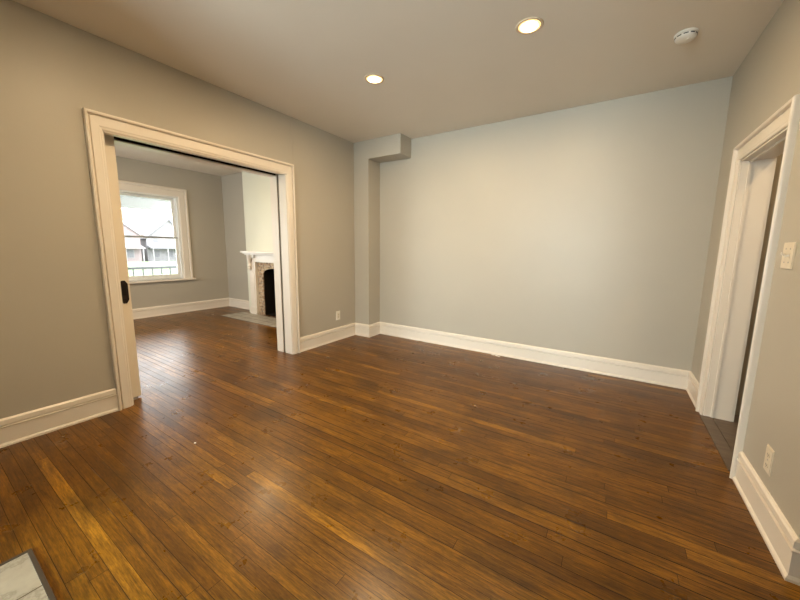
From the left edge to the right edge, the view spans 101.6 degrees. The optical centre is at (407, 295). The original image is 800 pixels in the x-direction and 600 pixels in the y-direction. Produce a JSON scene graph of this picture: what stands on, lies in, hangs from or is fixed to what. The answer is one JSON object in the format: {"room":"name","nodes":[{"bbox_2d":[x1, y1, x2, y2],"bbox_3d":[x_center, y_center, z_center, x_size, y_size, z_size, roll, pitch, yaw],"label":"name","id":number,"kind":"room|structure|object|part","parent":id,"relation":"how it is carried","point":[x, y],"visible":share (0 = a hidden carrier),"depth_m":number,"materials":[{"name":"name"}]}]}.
{"room":"empty dining room","nodes":[
{"label":"empty dining room","id":0,"kind":"room"},
{"bbox_2d":[116,156,228,308],"bbox_3d":[-5.397,-0.946,5.497,0.180,2.886,4.576,6,10,32],"label":"wall","id":1,"kind":"structure","parent":0,"point":[204,190],"depth_m":6.83,"materials":[{"name":"beige paint"}]},
{"bbox_2d":[118,180,195,283],"bbox_3d":[-4.958,-1.161,6.100,0.240,1.817,1.645,6,10,32],"label":"window","id":2,"kind":"structure","parent":1,"relation":"in","point":[177,197],"depth_m":6.53,"materials":[{"name":"white wood"}]},
{"bbox_3d":[-5.014,-1.484,6.092,0.032,0.794,1.193,6,10,32],"label":"sash","id":3,"kind":"part","parent":2,"relation":"part of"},
{"bbox_3d":[-4.968,-1.106,6.114,0.006,0.024,1.185,6,10,32],"label":"meeting rail","id":4,"kind":"part","parent":2,"relation":"part of","materials":[{"name":"white wood"}]},
{"bbox_3d":[-4.990,-0.724,6.179,0.032,0.804,1.193,6,10,32],"label":"sash","id":5,"kind":"part","parent":2,"relation":"part of","materials":[{"name":"white wood"}]},
{"bbox_3d":[-4.917,-0.272,6.193,0.115,0.032,1.645,6,10,32],"label":"sill","id":6,"kind":"part","parent":2,"relation":"part of","materials":[{"name":"white wood"}]},
{"bbox_2d":[132,298,228,318],"bbox_3d":[-5.328,0.397,5.633,0.024,0.192,4.576,6,10,32],"label":"baseboard","id":7,"kind":"structure","parent":1,"relation":"attached to","point":[138,313],"depth_m":6.66,"materials":[{"name":"white wood"}]},
{"bbox_2d":[0,0,354,418],"bbox_3d":[-1.996,-0.601,3.381,0.281,2.886,4.576,6,10,32],"label":"wall","id":8,"kind":"structure","parent":0,"point":[55,348],"depth_m":2.41,"materials":[{"name":"beige paint"}]},
{"bbox_2d":[0,388,118,447],"bbox_3d":[-2.748,0.928,2.131,0.024,0.192,1.335,6,10,32],"label":"baseboard","id":9,"kind":"structure","parent":8,"relation":"attached to","point":[14,429],"depth_m":2.39,"materials":[{"name":"white wood"}]},
{"bbox_2d":[104,134,140,396],"bbox_3d":[-2.659,-0.176,2.390,0.040,2.283,0.973,6,10,32],"label":"door","id":10,"kind":"structure","parent":8,"relation":"in","point":[109,140],"depth_m":2.76,"materials":[{"name":"beige paint"}]},
{"bbox_3d":[-2.413,-0.031,2.782,0.004,0.196,0.058,6,10,32],"label":"flush pull","id":11,"kind":"part","parent":10,"relation":"part of","materials":[{"name":"brown metal"}]},
{"bbox_2d":[82,107,300,410],"bbox_3d":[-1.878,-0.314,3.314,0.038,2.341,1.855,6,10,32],"label":"trim","id":12,"kind":"structure","parent":8,"relation":"attached to","point":[95,122],"depth_m":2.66,"materials":[{"name":"white wood"}]},
{"bbox_2d":[114,136,275,174],"bbox_3d":[-1.980,-0.316,3.413,0.123,2.314,1.694,6,10,32],"label":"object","id":13,"kind":"structure","parent":8,"relation":"attached to","point":[116,138],"depth_m":3.13,"materials":[{"name":"black metal"}]},
{"bbox_2d":[300,323,355,351],"bbox_3d":[-1.108,0.582,4.711,0.024,0.192,1.108,6,10,32],"label":"baseboard","id":14,"kind":"structure","parent":8,"relation":"attached to","point":[308,342],"depth_m":4.64,"materials":[{"name":"white wood"}]},
{"bbox_2d":[336,311,339,319],"bbox_3d":[-1.018,0.292,4.822,0.009,0.132,0.080,6,10,32],"label":"wall outlet","id":15,"kind":"object","parent":8,"relation":"attached to","point":[337,312],"visible":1,"depth_m":4.82,"materials":[{"name":"white plastic"}]},
{"bbox_2d":[242,171,272,311],"bbox_3d":[-2.496,-1.018,6.272,1.800,2.886,0.166,6,10,32],"label":"wall","id":16,"kind":"structure","parent":0,"point":[256,188],"depth_m":6.37,"materials":[{"name":"beige paint"}]},
{"bbox_2d":[353,133,410,324],"bbox_3d":[-0.382,-0.795,4.891,0.827,2.886,0.278,6,10,32],"label":"wall","id":17,"kind":"structure","parent":0,"point":[368,154],"depth_m":4.88,"materials":[{"name":"beige paint"}]},
{"bbox_2d":[355,323,368,336],"bbox_3d":[-0.703,0.533,5.093,0.300,0.192,0.024,6,10,32],"label":"baseboard","id":18,"kind":"structure","parent":17,"relation":"attached to","point":[360,329],"depth_m":5.09,"materials":[{"name":"white wood"}]},
{"bbox_2d":[369,322,379,336],"bbox_3d":[-0.512,0.529,5.137,0.024,0.192,0.302,6,10,32],"label":"baseboard","id":19,"kind":"structure","parent":17,"relation":"attached to","point":[374,329],"depth_m":5.13,"materials":[{"name":"white wood"}]},
{"bbox_2d":[13,0,783,175],"bbox_3d":[-1.708,-1.916,1.978,10.100,0.120,7.426,6,10,32],"label":"ceiling","id":20,"kind":"structure","parent":0,"point":[444,65],"depth_m":2.52,"materials":[{"name":"paint"}]},
{"bbox_2d":[364,74,383,83],"bbox_3d":[-0.299,-1.975,2.978,0.184,0.008,0.184,6,10,32],"label":"recessed light","id":21,"kind":"object","parent":20,"relation":"in","point":[370,78],"visible":1,"depth_m":2.96,"materials":[{"name":"white"}]},
{"bbox_3d":[-0.299,-1.972,2.979,0.112,0.002,0.112,6,10,32],"label":"bulb","id":22,"kind":"part","parent":21,"relation":"part of","materials":[{"name":"white glass"}]},
{"bbox_2d":[515,17,543,34],"bbox_3d":[0.843,-1.856,2.250,0.184,0.008,0.184,6,10,32],"label":"recessed light","id":23,"kind":"object","parent":20,"relation":"in","point":[530,25],"visible":1,"depth_m":2.24,"materials":[{"name":"white"}]},
{"bbox_3d":[0.843,-1.853,2.250,0.112,0.002,0.112,6,10,32],"label":"bulb","id":24,"kind":"part","parent":23,"relation":"part of","materials":[{"name":"white glass"}]},
{"bbox_2d":[674,27,698,44],"bbox_3d":[1.973,-1.830,2.311,0.138,0.048,0.138,6,10,32],"label":"smoke detector","id":25,"kind":"object","parent":20,"relation":"attached to","point":[687,35],"visible":1,"depth_m":2.28,"materials":[{"name":"white plastic"}]},
{"bbox_2d":[0,306,799,599],"bbox_3d":[-1.746,1.060,2.401,10.100,0.120,7.426,6,10,32],"label":"floor","id":26,"kind":"structure","parent":0,"point":[380,466],"depth_m":1.89,"materials":[{"name":"brown wood"}]},
{"bbox_2d":[0,548,55,599],"bbox_3d":[-1.380,1.210,0.908,1.084,0.013,0.620,6,10,32],"label":"marble hearth","id":27,"kind":"object","parent":26,"relation":"on","point":[22,577],"visible":1,"depth_m":1.31,"materials":[{"name":"white stone"}]},
{"bbox_2d":[220,312,276,327],"bbox_3d":[-2.798,0.446,6.178,1.840,0.006,0.478,6,10,32],"label":"hearth","id":28,"kind":"object","parent":26,"relation":"on","point":[244,316],"visible":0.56,"depth_m":6.23,"materials":[{"name":"grey stone"}]},
{"bbox_2d":[240,251,275,316],"bbox_3d":[-2.470,-0.228,6.444,1.630,1.274,0.675,6,10,32],"label":"fireplace","id":29,"kind":"object","parent":26,"relation":"on","point":[260,263],"visible":0.51,"depth_m":6.56,"materials":[{"name":"wood"}]},
{"bbox_2d":[240,251,272,255],"bbox_3d":[-2.592,-0.796,6.154,1.630,0.071,0.185,6,10,32],"label":"mantel shelf","id":30,"kind":"object","parent":29,"relation":"attached to","point":[248,253],"depth_m":6.28,"materials":[{"name":"white wood"}]},
{"bbox_2d":[221,76,732,370],"bbox_3d":[-0.001,-0.792,4.904,9.900,2.886,0.150,6,10,32],"label":"wall","id":31,"kind":"structure","parent":0,"point":[585,229],"depth_m":3.71,"materials":[{"name":"beige paint"}]},
{"bbox_2d":[229,298,249,309],"bbox_3d":[-3.681,0.185,7.271,1.050,0.192,0.024,6,10,32],"label":"baseboard","id":32,"kind":"structure","parent":31,"relation":"attached to","point":[233,302],"depth_m":7.32,"materials":[{"name":"white wood"}]},
{"bbox_2d":[380,322,689,389],"bbox_3d":[1.179,0.678,4.247,3.847,0.192,0.024,6,10,32],"label":"baseboard","id":33,"kind":"structure","parent":31,"relation":"attached to","point":[659,375],"depth_m":3.90,"materials":[{"name":"white wood"}]},
{"bbox_2d":[700,415,736,470],"bbox_3d":[2.316,1.057,2.345,0.187,0.007,0.830,6,10,32],"label":"floor","id":34,"kind":"structure","parent":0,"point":[719,426],"depth_m":2.43,"materials":[{"name":"grey wood"}]},
{"bbox_2d":[691,0,799,537],"bbox_3d":[2.302,-0.358,2.067,0.170,2.886,2.250,6,10,32],"label":"wall","id":35,"kind":"structure","parent":0,"point":[768,77],"depth_m":1.76,"materials":[{"name":"beige paint"}]},
{"bbox_2d":[686,371,698,407],"bbox_3d":[2.660,0.871,3.026,0.024,0.192,0.537,6,10,32],"label":"baseboard","id":36,"kind":"structure","parent":35,"relation":"attached to","point":[692,388],"depth_m":3.05,"materials":[{"name":"white wood"}]},
{"bbox_2d":[703,127,787,421],"bbox_3d":[2.342,0.047,2.193,0.170,2.049,0.864,6,10,32],"label":"trim","id":37,"kind":"structure","parent":35,"relation":"attached to","point":[755,172],"depth_m":2.52,"materials":[{"name":"white wood"}]},
{"bbox_2d":[695,94,799,478],"bbox_3d":[2.254,-0.017,2.240,0.036,2.160,1.010,6,10,32],"label":"trim","id":38,"kind":"structure","parent":35,"relation":"attached to","point":[788,115],"depth_m":1.91,"materials":[{"name":"white wood"}]},
{"bbox_2d":[731,156,777,421],"bbox_3d":[2.421,0.013,2.138,0.020,2.135,1.036,6,10,32],"label":"trim","id":39,"kind":"structure","parent":35,"relation":"attached to","point":[775,159],"depth_m":2.49,"materials":[{"name":"white wood"}]},
{"bbox_2d":[732,451,797,579],"bbox_3d":[1.783,1.055,1.647,0.024,0.192,0.723,6,10,32],"label":"baseboard","id":40,"kind":"structure","parent":35,"relation":"attached to","point":[773,526],"depth_m":1.57,"materials":[{"name":"white wood"}]},
{"bbox_2d":[763,444,774,476],"bbox_3d":[1.805,0.821,1.631,0.009,0.132,0.082,6,10,32],"label":"wall outlet","id":41,"kind":"object","parent":35,"relation":"attached to","point":[770,453],"visible":1,"depth_m":1.62,"materials":[{"name":"beige plastic"}]},
{"bbox_2d":[780,242,796,268],"bbox_3d":[1.911,-0.202,1.645,0.022,0.132,0.128,6,10,32],"label":"light switch","id":42,"kind":"object","parent":35,"relation":"attached to","point":[789,250],"visible":1,"depth_m":1.63,"materials":[{"name":"beige plastic"}]},
{"bbox_2d":[735,154,782,415],"bbox_3d":[3.355,-0.375,2.279,1.386,2.886,0.117,6,10,32],"label":"wall","id":43,"kind":"structure","parent":0,"point":[779,158],"depth_m":2.60,"materials":[{"name":"beige paint"}]},
{"bbox_3d":[2.395,-0.172,0.769,1.386,2.886,0.130,6,10,32],"label":"wall","id":44,"kind":"structure","parent":0,"visible":0},
{"bbox_2d":[785,538,799,585],"bbox_3d":[2.255,1.161,0.945,1.580,0.192,0.024,6,10,32],"label":"baseboard","id":45,"kind":"structure","parent":44,"relation":"attached to","point":[793,576],"depth_m":1.35,"materials":[{"name":"white wood"}]},
{"label":"outside","id":46,"kind":"structure","parent":0,"visible":0},
{"bbox_3d":[-59.081,-9.555,83.982,70.000,0.150,140.000,6,10,32],"label":"lawn","id":47,"kind":"structure","parent":46,"visible":0},
{"bbox_2d":[121,208,129,219],"bbox_3d":[-75.176,-16.657,81.619,8.266,11.765,9.139,6,10,32],"label":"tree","id":48,"kind":"object","parent":47,"relation":"on","point":[125,215],"visible":0.03,"depth_m":82.25,"materials":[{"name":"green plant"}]},
{"bbox_2d":[123,223,145,261],"bbox_3d":[-52.997,-10.094,56.906,11.300,8.700,8.700,6,10,32],"label":"house","id":49,"kind":"structure","parent":47,"relation":"on","point":[133,246],"depth_m":57.38,"materials":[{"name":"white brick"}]},
{"bbox_3d":[-48.571,-10.045,56.961,0.020,1.300,0.860,6,10,32],"label":"pane","id":50,"kind":"part","parent":49,"relation":"part of","materials":[{"name":"white glass"}]},
{"bbox_3d":[-48.606,-7.372,57.341,0.020,1.300,0.860,6,10,32],"label":"pane","id":51,"kind":"part","parent":49,"relation":"part of","materials":[{"name":"grey glass"}]},
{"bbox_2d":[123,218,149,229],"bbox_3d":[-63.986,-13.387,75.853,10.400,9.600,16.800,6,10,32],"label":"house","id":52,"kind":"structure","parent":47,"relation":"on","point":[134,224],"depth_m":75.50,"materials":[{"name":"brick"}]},
{"bbox_2d":[135,219,175,261],"bbox_3d":[-49.679,-11.273,65.848,11.300,8.600,8.300,6,10,32],"label":"house","id":53,"kind":"structure","parent":47,"relation":"on","point":[157,249],"depth_m":62.85,"materials":[{"name":"grey"}]},
{"bbox_3d":[-47.781,-8.074,62.352,0.020,1.300,0.860,6,10,32],"label":"pane","id":54,"kind":"part","parent":53,"relation":"part of","materials":[{"name":"grey glass"}]},
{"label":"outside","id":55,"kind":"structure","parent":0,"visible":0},
{"bbox_2d":[127,261,177,275],"bbox_3d":[-9.538,-3.969,41.308,39.700,0.120,120.000,6,10,32],"label":"lawn","id":56,"kind":"structure","parent":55,"point":[138,272],"depth_m":28.94,"materials":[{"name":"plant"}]},
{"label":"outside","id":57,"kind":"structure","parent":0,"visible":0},
{"bbox_2d":[120,195,170,211],"bbox_3d":[-6.233,-2.124,6.659,2.480,0.370,9.000,6,10,32],"label":"ceiling","id":58,"kind":"structure","parent":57,"point":[132,202],"depth_m":8.04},
{"bbox_3d":[-6.265,0.366,7.014,2.480,0.120,9.000,6,10,32],"label":"floor","id":59,"kind":"structure","parent":0,"visible":0},
{"bbox_2d":[128,266,176,275],"bbox_3d":[-7.138,-0.263,7.484,0.080,0.730,8.800,6,10,32],"label":"porch railing","id":60,"kind":"object","parent":59,"relation":"on","point":[151,267],"visible":0.06,"depth_m":8.37,"materials":[{"name":"white wood"}]},
{"bbox_3d":[-7.134,-0.595,7.437,0.080,0.060,8.800,6,10,32],"label":"rail","id":61,"kind":"part","parent":60,"relation":"part of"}
]}

